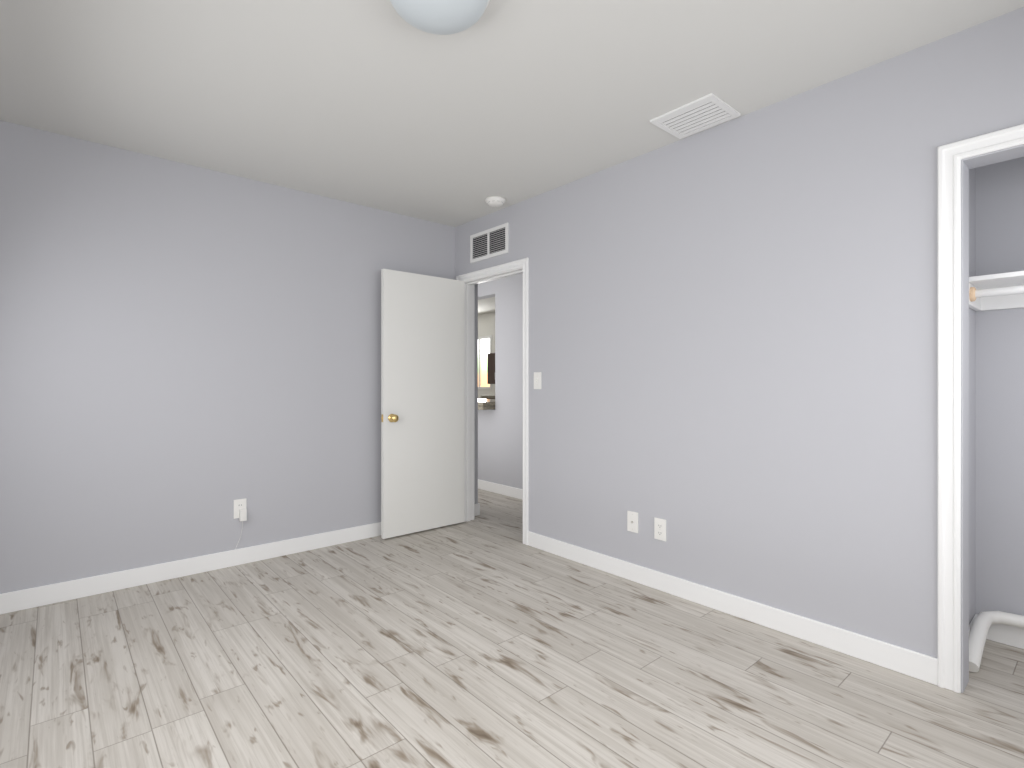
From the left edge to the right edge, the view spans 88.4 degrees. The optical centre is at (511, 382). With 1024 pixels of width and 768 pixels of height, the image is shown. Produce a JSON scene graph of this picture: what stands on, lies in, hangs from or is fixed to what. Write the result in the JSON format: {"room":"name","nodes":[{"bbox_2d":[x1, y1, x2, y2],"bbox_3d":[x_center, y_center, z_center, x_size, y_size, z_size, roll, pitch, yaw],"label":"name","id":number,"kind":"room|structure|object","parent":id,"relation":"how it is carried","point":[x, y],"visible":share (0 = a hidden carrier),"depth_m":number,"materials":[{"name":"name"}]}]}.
{"room":"empty bedroom","nodes":[
{"label":"empty bedroom","id":0,"kind":"room"},
{"bbox_2d":[0,120,477,593],"bbox_3d":[-1.658,-0.077,3.439,3.510,2.440,0.120,0,0,-41],"label":"wall","id":1,"kind":"structure","parent":0,"point":[189,354],"depth_m":3.09,"materials":[{"name":"grey paint"}]},
{"bbox_2d":[0,522,380,614],"bbox_3d":[-1.648,1.093,3.360,3.119,0.100,0.013,0,0,-41],"label":"baseboard","id":2,"kind":"structure","parent":1,"relation":"attached to","point":[23,599],"depth_m":3.06,"materials":[{"name":"white wood"}]},
{"bbox_2d":[234,498,246,548],"bbox_3d":[-1.700,0.886,3.298,0.073,0.309,0.035,0,0,-41],"label":"electrical outlet","id":3,"kind":"object","parent":1,"relation":"attached to","point":[240,509],"visible":1,"depth_m":3.30,"materials":[{"name":"white plastic"}]},
{"bbox_2d":[475,503,479,515],"bbox_3d":[-1.139,1.093,5.526,0.013,0.100,2.613,0,0,-41],"label":"baseboard","id":4,"kind":"structure","parent":1,"relation":"attached to","point":[477,506],"depth_m":4.53,"materials":[{"name":"white wood"}]},
{"bbox_2d":[478,312,494,398],"bbox_3d":[0.149,-0.077,9.244,0.120,2.440,5.740,0,0,-41],"label":"wall","id":5,"kind":"structure","parent":0,"point":[486,324],"depth_m":9.83,"materials":[{"name":"white paint"}]},
{"bbox_2d":[478,335,491,388],"bbox_3d":[-0.595,-0.378,10.075,0.110,1.080,0.830,0,0,-41],"label":"kitchen window","id":6,"kind":"structure","parent":5,"relation":"in","point":[484,346],"depth_m":10.04,"materials":[{"name":"white glass"}]},
{"bbox_2d":[478,273,522,488],"bbox_3d":[-0.018,-0.077,5.385,0.120,2.440,4.300,0,0,-41],"label":"wall","id":7,"kind":"structure","parent":0,"point":[500,443],"depth_m":5.35,"materials":[{"name":"grey paint"}]},
{"bbox_2d":[478,399,494,409],"bbox_3d":[-0.452,0.355,6.081,0.700,0.315,1.272,0,0,-41],"label":"countertop","id":8,"kind":"structure","parent":7,"relation":"attached to","point":[486,404],"depth_m":5.44,"materials":[{"name":"stone"}]},
{"bbox_2d":[478,479,522,499],"bbox_3d":[-0.068,1.093,5.341,0.013,0.100,4.300,0,0,-41],"label":"baseboard","id":9,"kind":"structure","parent":7,"relation":"attached to","point":[514,492],"depth_m":5.39,"materials":[{"name":"white wood"}]},
{"bbox_2d":[0,489,1023,767],"bbox_3d":[-0.792,1.173,5.208,7.400,0.060,10.750,0,0,-41],"label":"floor","id":10,"kind":"structure","parent":0,"point":[486,637],"depth_m":2.03,"materials":[{"name":"grey wood"}]},
{"bbox_2d":[481,353,494,398],"bbox_3d":[-0.173,0.312,9.155,0.478,1.660,0.630,0,0,-41],"label":"tall cabinet","id":11,"kind":"object","parent":10,"relation":"on","point":[490,368],"visible":0.04,"depth_m":9.22,"materials":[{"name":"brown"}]},
{"bbox_2d":[0,0,1023,314],"bbox_3d":[-0.792,-1.327,5.208,7.400,0.060,10.750,0,0,-41],"label":"ceiling","id":12,"kind":"structure","parent":0,"point":[382,104],"depth_m":2.24,"materials":[{"name":"white paint"}]},
{"bbox_2d":[390,0,489,34],"bbox_3d":[-0.241,-1.244,1.722,0.344,0.106,0.344,0,0,-41],"label":"dome lamp","id":13,"kind":"object","parent":12,"relation":"attached to","point":[443,17],"visible":1,"depth_m":1.72,"materials":[{"name":"white glass"}]},
{"bbox_2d":[485,196,505,206],"bbox_3d":[-0.118,-1.276,3.726,0.144,0.042,0.144,0,0,-41],"label":"smoke detector","id":14,"kind":"object","parent":12,"relation":"attached to","point":[495,201],"visible":1,"depth_m":3.68,"materials":[{"name":"white plastic"}]},
{"bbox_2d":[650,93,740,138],"bbox_3d":[0.890,-1.292,2.565,0.275,0.010,0.325,0,0,-41],"label":"ceiling vent","id":15,"kind":"object","parent":12,"relation":"in","point":[700,114],"visible":1,"depth_m":2.55,"materials":[{"name":"white metal"}]},
{"bbox_2d":[455,7,1023,692],"bbox_3d":[1.021,-0.077,2.762,0.120,2.440,4.420,0,0,-41],"label":"wall","id":16,"kind":"structure","parent":0,"point":[733,341],"depth_m":2.44,"materials":[{"name":"grey paint"}]},
{"bbox_2d":[381,269,463,538],"bbox_3d":[-0.669,0.152,4.053,0.736,1.956,0.161,0,0,-41],"label":"door","id":17,"kind":"structure","parent":16,"relation":"in","point":[422,402],"depth_m":4.01,"materials":[{"name":"white wood"}]},
{"bbox_2d":[470,222,508,262],"bbox_3d":[-0.180,-1.067,4.040,0.011,0.220,0.459,0,0,-41],"label":"air vent","id":18,"kind":"object","parent":16,"relation":"in","point":[490,243],"visible":1,"depth_m":4.03,"materials":[{"name":"white metal"}]},
{"bbox_2d":[456,258,528,544],"bbox_3d":[-0.119,0.131,4.070,0.158,2.023,0.866,0,0,-41],"label":"door frame","id":19,"kind":"structure","parent":16,"relation":"attached to","point":[504,270],"depth_m":4.32,"materials":[{"name":"white wood"}]},
{"bbox_2d":[534,372,540,388],"bbox_3d":[0.173,-0.015,3.632,0.015,0.117,0.073,0,0,-41],"label":"switch plate","id":20,"kind":"object","parent":16,"relation":"attached to","point":[537,380],"visible":1,"depth_m":3.63,"materials":[{"name":"white plastic"}]},
{"bbox_2d":[627,511,637,532],"bbox_3d":[0.694,0.802,3.034,0.014,0.117,0.073,0,0,-41],"label":"outlet","id":21,"kind":"object","parent":16,"relation":"attached to","point":[632,521],"visible":1,"depth_m":3.04,"materials":[{"name":"white plastic"}]},
{"bbox_2d":[654,517,665,540],"bbox_3d":[0.817,0.807,2.898,0.007,0.117,0.073,0,0,-41],"label":"electrical outlet","id":22,"kind":"object","parent":16,"relation":"attached to","point":[659,529],"visible":1,"depth_m":2.90,"materials":[{"name":"white plastic"}]},
{"bbox_2d":[528,531,937,685],"bbox_3d":[0.860,1.093,2.846,0.012,0.100,2.282,0,0,-41],"label":"baseboard","id":23,"kind":"structure","parent":16,"relation":"attached to","point":[914,664],"depth_m":2.47,"materials":[{"name":"white wood"}]},
{"bbox_2d":[938,124,1023,692],"bbox_3d":[1.948,0.127,1.592,0.018,2.031,1.040,0,0,-41],"label":"trim","id":24,"kind":"structure","parent":16,"relation":"attached to","point":[951,156],"depth_m":1.95,"materials":[{"name":"white wood"}]},
{"bbox_2d":[969,157,1023,623],"bbox_3d":[2.313,-0.077,1.842,0.620,2.440,1.335,0,0,-41],"label":"wall","id":25,"kind":"structure","parent":0,"point":[996,415],"depth_m":2.32,"materials":[{"name":"grey paint"}]},
{"bbox_2d":[969,614,1023,648],"bbox_3d":[2.235,1.093,1.840,0.500,0.100,0.995,0,0,-41],"label":"baseboard","id":26,"kind":"structure","parent":25,"relation":"attached to","point":[1007,635],"depth_m":2.29,"materials":[{"name":"white"}]},
{"bbox_2d":[969,611,1023,671],"bbox_3d":[2.246,1.064,1.859,0.421,0.149,0.949,0,0,-41],"label":"pipe","id":27,"kind":"object","parent":25,"relation":"attached to","point":[983,622],"visible":0.92,"depth_m":2.20,"materials":[{"name":"white plastic"}]},
{"bbox_2d":[969,271,1023,310],"bbox_3d":[2.300,-0.378,1.897,0.323,0.110,0.991,0,0,-41],"label":"closet shelf","id":28,"kind":"object","parent":25,"relation":"attached to","point":[999,291],"visible":0.94,"depth_m":2.17,"materials":[{"name":"white wood"}]}
]}

